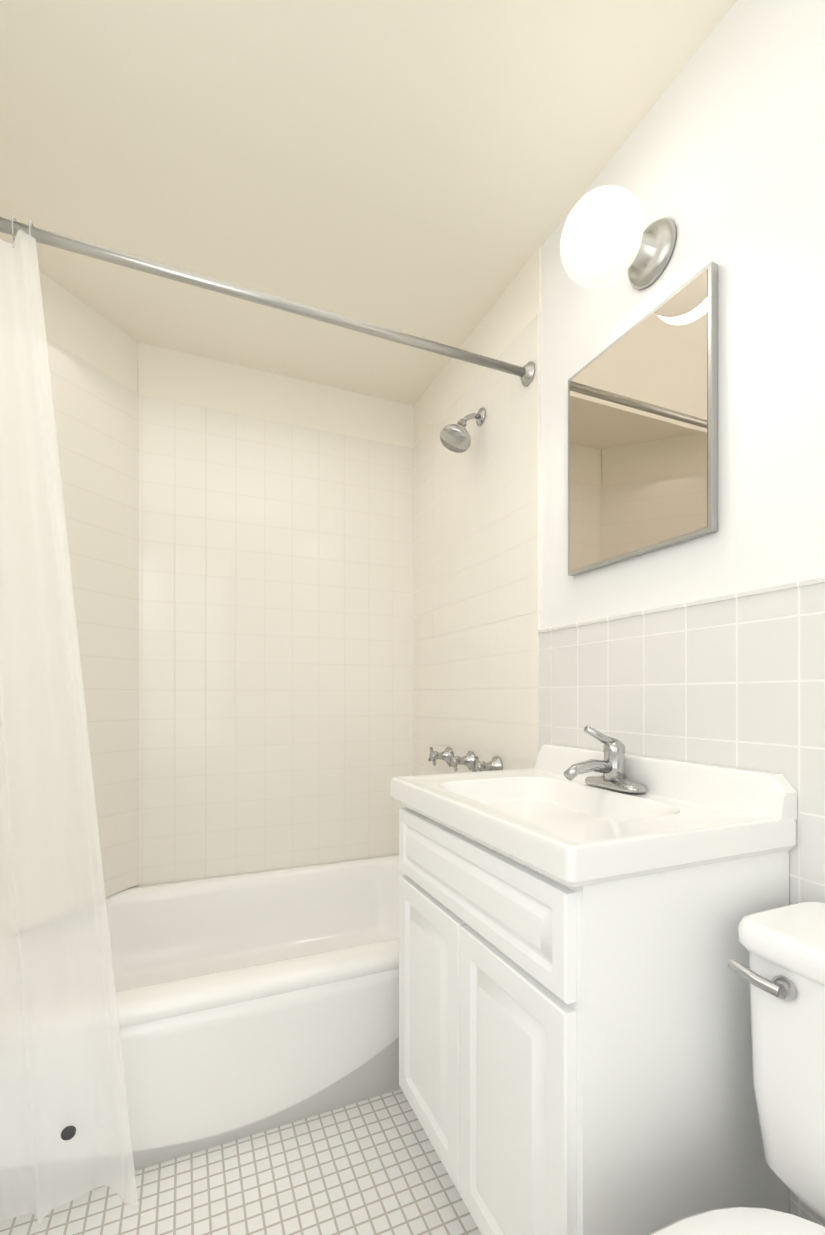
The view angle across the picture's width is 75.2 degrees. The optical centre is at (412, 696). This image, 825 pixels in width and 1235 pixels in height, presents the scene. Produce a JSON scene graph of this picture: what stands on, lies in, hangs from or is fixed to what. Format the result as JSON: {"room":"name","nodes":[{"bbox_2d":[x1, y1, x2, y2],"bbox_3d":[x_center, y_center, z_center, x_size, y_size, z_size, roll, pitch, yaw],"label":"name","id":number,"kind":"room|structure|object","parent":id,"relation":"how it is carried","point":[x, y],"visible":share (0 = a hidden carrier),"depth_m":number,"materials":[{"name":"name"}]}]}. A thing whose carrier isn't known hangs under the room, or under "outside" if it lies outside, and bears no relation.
{"room":"bathroom","nodes":[
{"label":"bathroom","id":0,"kind":"room"},
{"bbox_2d":[39,270,138,896],"bbox_3d":[-1.101,-0.302,1.664,0.420,1.965,0.420,0,0,-23],"label":"wall","id":1,"kind":"structure","parent":0,"point":[92,355],"depth_m":1.81,"materials":[{"name":"beige tile"}]},
{"bbox_2d":[0,1089,481,1234],"bbox_3d":[-0.004,1.105,0.467,1.720,0.100,3.700,0,0,-23],"label":"floor","id":2,"kind":"structure","parent":0,"point":[373,1166],"depth_m":1.14,"materials":[{"name":"tile"}]},
{"bbox_2d":[106,854,403,1170],"bbox_3d":[-0.519,0.869,1.675,1.496,0.372,0.850,0,0,-23],"label":"bathtub","id":3,"kind":"object","parent":2,"relation":"on","point":[251,1003],"visible":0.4,"depth_m":1.36,"materials":[{"name":"white ceramic"}]},
{"bbox_2d":[390,744,796,1234],"bbox_3d":[0.289,0.593,1.096,0.468,0.924,0.672,0,0,-23],"label":"bathroom vanity","id":4,"kind":"object","parent":2,"relation":"on","point":[575,1047],"visible":0.96,"depth_m":0.83,"materials":[{"name":"white wood"}]},
{"bbox_2d":[564,726,645,792],"bbox_3d":[0.388,0.129,1.139,0.157,0.134,0.156,0,0,-23],"label":"faucet","id":5,"kind":"object","parent":4,"relation":"on","point":[611,766],"visible":1,"depth_m":1.14,"materials":[{"name":"silver metal"}]},
{"bbox_2d":[648,902,824,1234],"bbox_3d":[0.420,0.685,0.488,0.682,0.738,0.506,0,0,-23],"label":"toilet","id":6,"kind":"object","parent":2,"relation":"on","point":[783,974],"visible":0.98,"depth_m":0.70,"materials":[{"name":"white ceramic"}]},
{"bbox_2d":[137,342,413,447],"bbox_3d":[-0.689,-1.189,2.076,1.508,0.190,0.006,0,0,-23],"label":"wall strip","id":7,"kind":"object","parent":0,"point":[171,375],"visible":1,"depth_m":2.12,"materials":[{"name":"white paint"}]},
{"bbox_2d":[0,0,736,405],"bbox_3d":[-0.004,-1.335,0.469,1.720,0.100,3.700,0,0,-23],"label":"ceiling","id":8,"kind":"structure","parent":0,"point":[428,168],"depth_m":1.26,"materials":[{"name":"white paint"}]},
{"bbox_2d":[414,247,540,446],"bbox_3d":[0.186,-1.189,1.954,0.006,0.190,0.916,0,0,-23],"label":"wall strip","id":9,"kind":"object","parent":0,"point":[513,312],"visible":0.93,"depth_m":1.80,"materials":[{"name":"white paint"}]},
{"bbox_2d":[541,0,824,628],"bbox_3d":[0.741,-0.115,0.785,0.100,2.340,3.700,0,0,-23],"label":"wall","id":10,"kind":"structure","parent":0,"point":[718,158],"depth_m":0.99,"materials":[{"name":"white paint"}]},
{"bbox_2d":[413,313,540,775],"bbox_3d":[0.184,-0.019,1.952,0.010,2.150,0.916,0,0,-23],"label":"wall tile","id":11,"kind":"structure","parent":10,"relation":"attached to","point":[476,565],"depth_m":1.81,"materials":[{"name":"beige tile"}]},
{"bbox_2d":[428,747,449,765],"bbox_3d":[0.104,0.226,2.024,0.078,0.068,0.068,0,0,-23],"label":"tub valve","id":12,"kind":"object","parent":11,"relation":"attached to","point":[434,755],"depth_m":2.01,"materials":[{"name":"silver metal"}]},
{"bbox_2d":[443,748,471,771],"bbox_3d":[0.170,0.226,1.868,0.078,0.068,0.068,0,0,-23],"label":"tub valve","id":13,"kind":"object","parent":11,"relation":"attached to","point":[448,755],"depth_m":1.86,"materials":[{"name":"silver metal"}]},
{"bbox_2d":[440,408,484,452],"bbox_3d":[0.165,-0.900,1.786,0.152,0.154,0.108,0,0,-23],"label":"shower head","id":14,"kind":"object","parent":11,"relation":"attached to","point":[456,438],"visible":1,"depth_m":1.77},
{"bbox_2d":[466,752,502,771],"bbox_3d":[0.237,0.225,1.711,0.078,0.068,0.068,0,0,-23],"label":"tub valve","id":15,"kind":"object","parent":11,"relation":"attached to","point":[469,760],"depth_m":1.71,"materials":[{"name":"silver metal"}]},
{"bbox_2d":[560,185,676,289],"bbox_3d":[0.419,-0.960,1.134,0.216,0.166,0.166,0,0,-23],"label":"sconce","id":16,"kind":"object","parent":10,"relation":"attached to","point":[606,239],"visible":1,"depth_m":1.09,"materials":[{"name":"white glass"}]},
{"bbox_2d":[568,261,717,575],"bbox_3d":[0.494,-0.570,1.209,0.019,0.510,0.413,0,0,-23],"label":"mirror","id":17,"kind":"object","parent":10,"relation":"attached to","point":[642,435],"visible":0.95,"depth_m":1.15,"materials":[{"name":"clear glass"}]},
{"bbox_2d":[538,575,824,632],"bbox_3d":[0.867,-0.187,0.348,0.011,0.013,2.572,0,0,-23],"label":"cap","id":18,"kind":"object","parent":10,"relation":"attached to","point":[778,587],"visible":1,"depth_m":1.04,"materials":[{"name":"white tile"}]},
{"bbox_2d":[539,582,824,1226],"bbox_3d":[0.871,0.437,0.342,0.008,1.235,2.584,0,0,-23],"label":"tile wainscot","id":19,"kind":"structure","parent":10,"relation":"attached to","point":[737,682],"depth_m":1.02,"materials":[{"name":"white tile"}]},
{"bbox_3d":[-0.710,-0.114,2.124,1.520,2.340,0.100,0,0,-23],"label":"wall","id":20,"kind":"structure","parent":0,"visible":0},
{"bbox_2d":[133,394,412,886],"bbox_3d":[-0.688,-0.019,2.073,1.500,2.150,0.010,0,0,-23],"label":"wall tile","id":21,"kind":"structure","parent":20,"relation":"attached to","point":[275,644],"depth_m":2.12,"materials":[{"name":"beige tile"}]},
{"bbox_3d":[-0.749,-0.116,0.150,0.100,2.340,3.700,0,0,-23],"label":"wall","id":22,"kind":"structure","parent":0,"visible":0},
{"bbox_2d":[0,217,534,385],"bbox_3d":[-0.348,-0.945,1.276,1.498,0.064,0.064,0,0,-23],"label":"curtain rod","id":23,"kind":"object","parent":22,"relation":"attached to","point":[525,373],"visible":0.98,"depth_m":1.26,"materials":[{"name":"silver metal"}]},
{"bbox_2d":[0,216,137,1223],"bbox_3d":[-0.784,0.023,1.039,0.461,1.975,0.144,0,0,-23],"label":"shower curtain","id":24,"kind":"object","parent":23,"relation":"hanging from","point":[65,1134],"visible":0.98,"depth_m":1.06,"materials":[{"name":"fabric"}]}
]}

